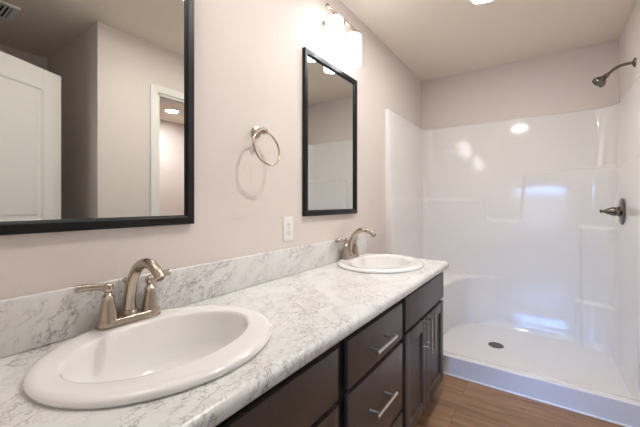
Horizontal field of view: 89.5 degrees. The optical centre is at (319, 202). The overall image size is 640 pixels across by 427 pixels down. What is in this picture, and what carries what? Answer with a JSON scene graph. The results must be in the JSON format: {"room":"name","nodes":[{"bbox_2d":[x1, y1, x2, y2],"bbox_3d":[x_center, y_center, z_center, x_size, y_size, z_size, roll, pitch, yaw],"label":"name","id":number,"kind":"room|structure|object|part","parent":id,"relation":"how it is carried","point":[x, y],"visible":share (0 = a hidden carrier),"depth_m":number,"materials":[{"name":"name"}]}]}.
{"room":"bathroom","nodes":[
{"label":"bathroom","id":0,"kind":"room"},
{"bbox_2d":[0,0,421,299],"bbox_3d":[0.100,-0.045,2.088,0.120,2.440,3.455,0,0,35],"label":"wall","id":1,"kind":"structure","parent":0,"point":[248,53],"depth_m":1.39,"materials":[{"name":"paint"}]},
{"bbox_2d":[0,0,193,235],"bbox_3d":[-0.628,-0.369,0.914,0.020,0.892,0.601,0,0,35],"label":"wall mirror","id":2,"kind":"object","parent":1,"relation":"attached to","point":[97,96],"visible":1,"depth_m":0.91,"materials":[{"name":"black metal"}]},
{"bbox_2d":[0,234,366,357],"bbox_3d":[-0.250,0.294,1.458,0.020,0.132,2.013,0,0,35],"label":"backsplash","id":3,"kind":"structure","parent":1,"relation":"attached to","point":[32,321],"depth_m":1.05,"materials":[{"name":"stone"}]},
{"bbox_2d":[251,126,279,165],"bbox_3d":[-0.248,-0.245,1.401,0.090,0.179,0.163,0,0,35],"label":"towel ring","id":4,"kind":"object","parent":1,"relation":"attached to","point":[256,131],"visible":1,"depth_m":1.39,"materials":[{"name":"silver metal"}]},
{"bbox_3d":[-0.257,-0.309,1.408,0.068,0.052,0.052,0,0,35],"label":"wall post","id":5,"kind":"part","parent":4,"relation":"part of","materials":[{"name":"silver metal"}]},
{"bbox_2d":[283,216,292,240],"bbox_3d":[-0.157,0.132,1.605,0.008,0.120,0.074,0,0,35],"label":"wall outlet","id":6,"kind":"object","parent":1,"relation":"attached to","point":[287,221],"visible":1,"depth_m":1.60,"materials":[{"name":"white plastic"}]},
{"bbox_2d":[302,47,356,215],"bbox_3d":[0.079,-0.370,1.933,0.020,0.890,0.577,0,0,35],"label":"wall mirror","id":7,"kind":"object","parent":1,"relation":"attached to","point":[329,95],"visible":1,"depth_m":1.89,"materials":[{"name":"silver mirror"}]},
{"bbox_2d":[321,3,360,67],"bbox_3d":[0.127,-0.959,1.901,0.136,0.234,0.366,0,0,35],"label":"vanity light","id":8,"kind":"object","parent":1,"relation":"attached to","point":[332,28],"visible":1,"depth_m":1.84,"materials":[{"name":"white glass"}]},
{"bbox_3d":[0.080,-0.933,1.802,0.100,0.183,0.100,0,0,35],"label":"lamp shade","id":9,"kind":"part","parent":8,"relation":"part of","materials":[{"name":"white glass"}]},
{"bbox_3d":[0.203,-0.933,1.979,0.100,0.183,0.100,0,0,35],"label":"lamp shade","id":10,"kind":"part","parent":8,"relation":"part of","materials":[{"name":"white glass"}]},
{"bbox_2d":[340,0,636,80],"bbox_3d":[0.001,-1.315,-0.134,5.650,0.100,7.220,0,0,35],"label":"ceiling","id":11,"kind":"structure","parent":0,"point":[434,39],"depth_m":2.35,"materials":[{"name":"paint"}]},
{"bbox_2d":[468,0,493,4],"bbox_3d":[1.005,-1.260,1.962,0.196,0.008,0.196,0,0,35],"label":"recessed light","id":12,"kind":"object","parent":11,"relation":"in","point":[475,2],"visible":1,"depth_m":2.02,"materials":[{"name":"white plastic"}]},
{"bbox_2d":[422,40,618,129],"bbox_3d":[2.724,-0.045,2.300,3.950,2.440,0.115,0,0,35],"label":"wall","id":13,"kind":"structure","parent":0,"point":[560,82],"depth_m":2.85,"materials":[{"name":"paint"}]},
{"bbox_2d":[416,374,624,426],"bbox_3d":[1.690,1.225,0.915,4.070,0.100,3.570,0,0,35],"label":"floor","id":14,"kind":"structure","parent":0,"point":[457,402],"depth_m":1.80,"materials":[{"name":"brown wood"}]},
{"bbox_2d":[215,343,337,426],"bbox_3d":[-0.360,0.789,0.795,0.590,0.772,0.795,0,0,35],"label":"base cabinet","id":15,"kind":"object","parent":14,"relation":"on","point":[308,397],"visible":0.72,"depth_m":0.82,"materials":[{"name":"brown wood"}]},
{"bbox_2d":[0,234,448,426],"bbox_3d":[-0.024,0.315,1.301,0.572,0.173,2.013,0,0,35],"label":"countertop","id":16,"kind":"structure","parent":15,"relation":"on","point":[311,303],"depth_m":0.88,"materials":[{"name":"stone"}]},
{"bbox_2d":[74,258,170,330],"bbox_3d":[-0.493,0.247,0.901,0.210,0.189,0.262,0,0,35],"label":"faucet","id":17,"kind":"object","parent":16,"relation":"on","point":[108,317],"visible":1,"depth_m":0.90,"materials":[{"name":"silver metal"}]},
{"bbox_3d":[-0.615,0.233,0.870,0.079,0.028,0.023,0,0,-35],"label":"lever","id":18,"kind":"part","parent":17,"relation":"part of","materials":[{"name":"silver metal"}]},
{"bbox_3d":[-0.584,0.278,0.889,0.054,0.112,0.054,0,0,35],"label":"handle","id":19,"kind":"part","parent":17,"relation":"part of","materials":[{"name":"silver metal"}]},
{"bbox_3d":[-0.551,0.332,0.936,0.054,0.020,0.174,0,0,35],"label":"plate","id":20,"kind":"part","parent":17,"relation":"part of","materials":[{"name":"silver metal"}]},
{"bbox_3d":[-0.495,0.242,0.897,0.200,0.178,0.048,0,0,35],"label":"spout","id":21,"kind":"part","parent":17,"relation":"part of","materials":[{"name":"silver metal"}]},
{"bbox_3d":[-0.518,0.278,0.983,0.054,0.112,0.054,0,0,35],"label":"handle","id":22,"kind":"part","parent":17,"relation":"part of","materials":[{"name":"silver metal"}]},
{"bbox_3d":[-0.509,0.233,1.022,0.023,0.028,0.086,0,0,16],"label":"lever","id":23,"kind":"part","parent":17,"relation":"part of","materials":[{"name":"silver metal"}]},
{"bbox_2d":[22,305,271,408],"bbox_3d":[-0.384,0.428,0.824,0.482,0.173,0.556,0,0,35],"label":"sink","id":24,"kind":"object","parent":16,"relation":"in","point":[175,350],"visible":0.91,"depth_m":0.80,"materials":[{"name":"white ceramic"}]},
{"bbox_2d":[335,228,375,258],"bbox_3d":[0.246,0.247,1.967,0.210,0.189,0.262,0,0,35],"label":"faucet","id":25,"kind":"object","parent":16,"relation":"on","point":[350,250],"visible":1,"depth_m":1.95,"materials":[{"name":"silver metal"}]},
{"bbox_3d":[0.125,0.233,1.935,0.079,0.028,0.023,0,0,-35],"label":"lever","id":26,"kind":"part","parent":25,"relation":"part of","materials":[{"name":"silver metal"}]},
{"bbox_3d":[0.156,0.278,1.954,0.054,0.112,0.054,0,0,35],"label":"handle","id":27,"kind":"part","parent":25,"relation":"part of","materials":[{"name":"silver metal"}]},
{"bbox_3d":[0.189,0.332,2.002,0.054,0.020,0.174,0,0,35],"label":"plate","id":28,"kind":"part","parent":25,"relation":"part of","materials":[{"name":"silver metal"}]},
{"bbox_3d":[0.221,0.278,2.049,0.054,0.112,0.054,0,0,35],"label":"handle","id":29,"kind":"part","parent":25,"relation":"part of","materials":[{"name":"silver metal"}]},
{"bbox_3d":[0.245,0.242,1.963,0.200,0.178,0.048,0,0,35],"label":"spout","id":30,"kind":"part","parent":25,"relation":"part of","materials":[{"name":"silver metal"}]},
{"bbox_2d":[337,254,423,273],"bbox_3d":[0.354,0.428,1.887,0.482,0.173,0.556,0,0,35],"label":"sink","id":31,"kind":"object","parent":16,"relation":"in","point":[365,263],"visible":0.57,"depth_m":1.97,"materials":[{"name":"white ceramic"}]},
{"bbox_3d":[-0.048,0.836,0.825,0.020,0.462,0.334,0,0,35],"label":"cabinet door","id":32,"kind":"part","parent":15,"relation":"part of","materials":[{"name":"brown wood"}]},
{"bbox_2d":[338,301,401,426],"bbox_3d":[0.014,0.789,1.335,0.590,0.772,0.519,0,0,35],"label":"base cabinet","id":33,"kind":"object","parent":14,"relation":"on","point":[370,357],"visible":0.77,"depth_m":1.15,"materials":[{"name":"brown wood"}]},
{"bbox_3d":[0.214,0.746,1.203,0.020,0.282,0.472,0,0,35],"label":"drawer","id":34,"kind":"part","parent":33,"relation":"part of","materials":[{"name":"brown wood"}]},
{"bbox_3d":[0.214,0.510,1.203,0.020,0.154,0.472,0,0,35],"label":"drawer","id":35,"kind":"part","parent":33,"relation":"part of","materials":[{"name":"brown wood"}]},
{"bbox_3d":[0.229,0.726,1.167,0.046,0.012,0.172,0,0,35],"label":"bar pull","id":36,"kind":"part","parent":33,"relation":"part of","materials":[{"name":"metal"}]},
{"bbox_3d":[0.229,0.510,1.167,0.046,0.012,0.172,0,0,35],"label":"bar pull","id":37,"kind":"part","parent":33,"relation":"part of","materials":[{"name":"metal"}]},
{"bbox_3d":[0.214,0.986,1.203,0.020,0.162,0.472,0,0,35],"label":"drawer","id":38,"kind":"part","parent":33,"relation":"part of","materials":[{"name":"brown wood"}]},
{"bbox_2d":[400,272,442,426],"bbox_3d":[0.356,0.789,1.828,0.590,0.772,0.680,0,0,35],"label":"base cabinet","id":39,"kind":"object","parent":14,"relation":"on","point":[422,309],"visible":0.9,"depth_m":1.61,"materials":[{"name":"brown wood"}]},
{"bbox_3d":[0.456,0.830,1.551,0.020,0.474,0.297,0,0,35],"label":"cabinet door","id":40,"kind":"part","parent":39,"relation":"part of","materials":[{"name":"brown wood"}]},
{"bbox_3d":[0.544,0.667,1.621,0.046,0.172,0.012,0,0,35],"label":"bar pull","id":41,"kind":"part","parent":39,"relation":"part of","materials":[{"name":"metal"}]},
{"bbox_3d":[0.580,0.667,1.673,0.046,0.172,0.012,0,0,35],"label":"bar pull","id":42,"kind":"part","parent":39,"relation":"part of","materials":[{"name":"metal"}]},
{"bbox_3d":[0.640,0.830,1.818,0.020,0.474,0.343,0,0,35],"label":"cabinet door","id":43,"kind":"part","parent":39,"relation":"part of","materials":[{"name":"brown wood"}]},
{"bbox_2d":[385,76,639,426],"bbox_3d":[1.385,0.215,2.495,1.527,1.926,1.086,0,0,35],"label":"shower stall","id":44,"kind":"object","parent":14,"relation":"on","point":[541,298],"visible":0.92,"depth_m":2.66,"materials":[{"name":"white plastic"}]},
{"bbox_3d":[1.162,0.899,2.781,0.764,0.452,0.775,0,0,35],"label":"corner seat","id":45,"kind":"part","parent":44,"relation":"part of","materials":[{"name":"white plastic"}]},
{"bbox_2d":[599,198,624,224],"bbox_3d":[1.991,0.063,2.209,0.119,0.180,0.180,0,0,35],"label":"shower valve","id":46,"kind":"object","parent":44,"relation":"attached to","point":[619,211],"visible":1,"depth_m":2.17,"materials":[{"name":"silver metal"}]},
{"bbox_3d":[1.986,0.063,2.213,0.107,0.068,0.068,0,0,35],"label":"handle","id":47,"kind":"part","parent":46,"relation":"part of","materials":[{"name":"silver metal"}]},
{"bbox_2d":[619,0,639,101],"bbox_3d":[1.681,-0.045,1.481,0.115,2.440,2.420,0,0,35],"label":"wall","id":48,"kind":"structure","parent":0,"point":[629,40],"depth_m":2.17,"materials":[{"name":"paint"}]},
{"bbox_2d":[592,57,636,87],"bbox_3d":[1.916,-0.842,2.107,0.213,0.157,0.080,0,0,35],"label":"showerhead","id":49,"kind":"object","parent":48,"relation":"attached to","point":[600,81],"visible":1,"depth_m":2.12,"materials":[{"name":"silver metal"}]},
{"bbox_3d":[1.945,-0.864,2.095,0.144,0.071,0.018,0,0,35],"label":"shower arm","id":50,"kind":"part","parent":49,"relation":"part of","materials":[{"name":"silver metal"}]}
]}

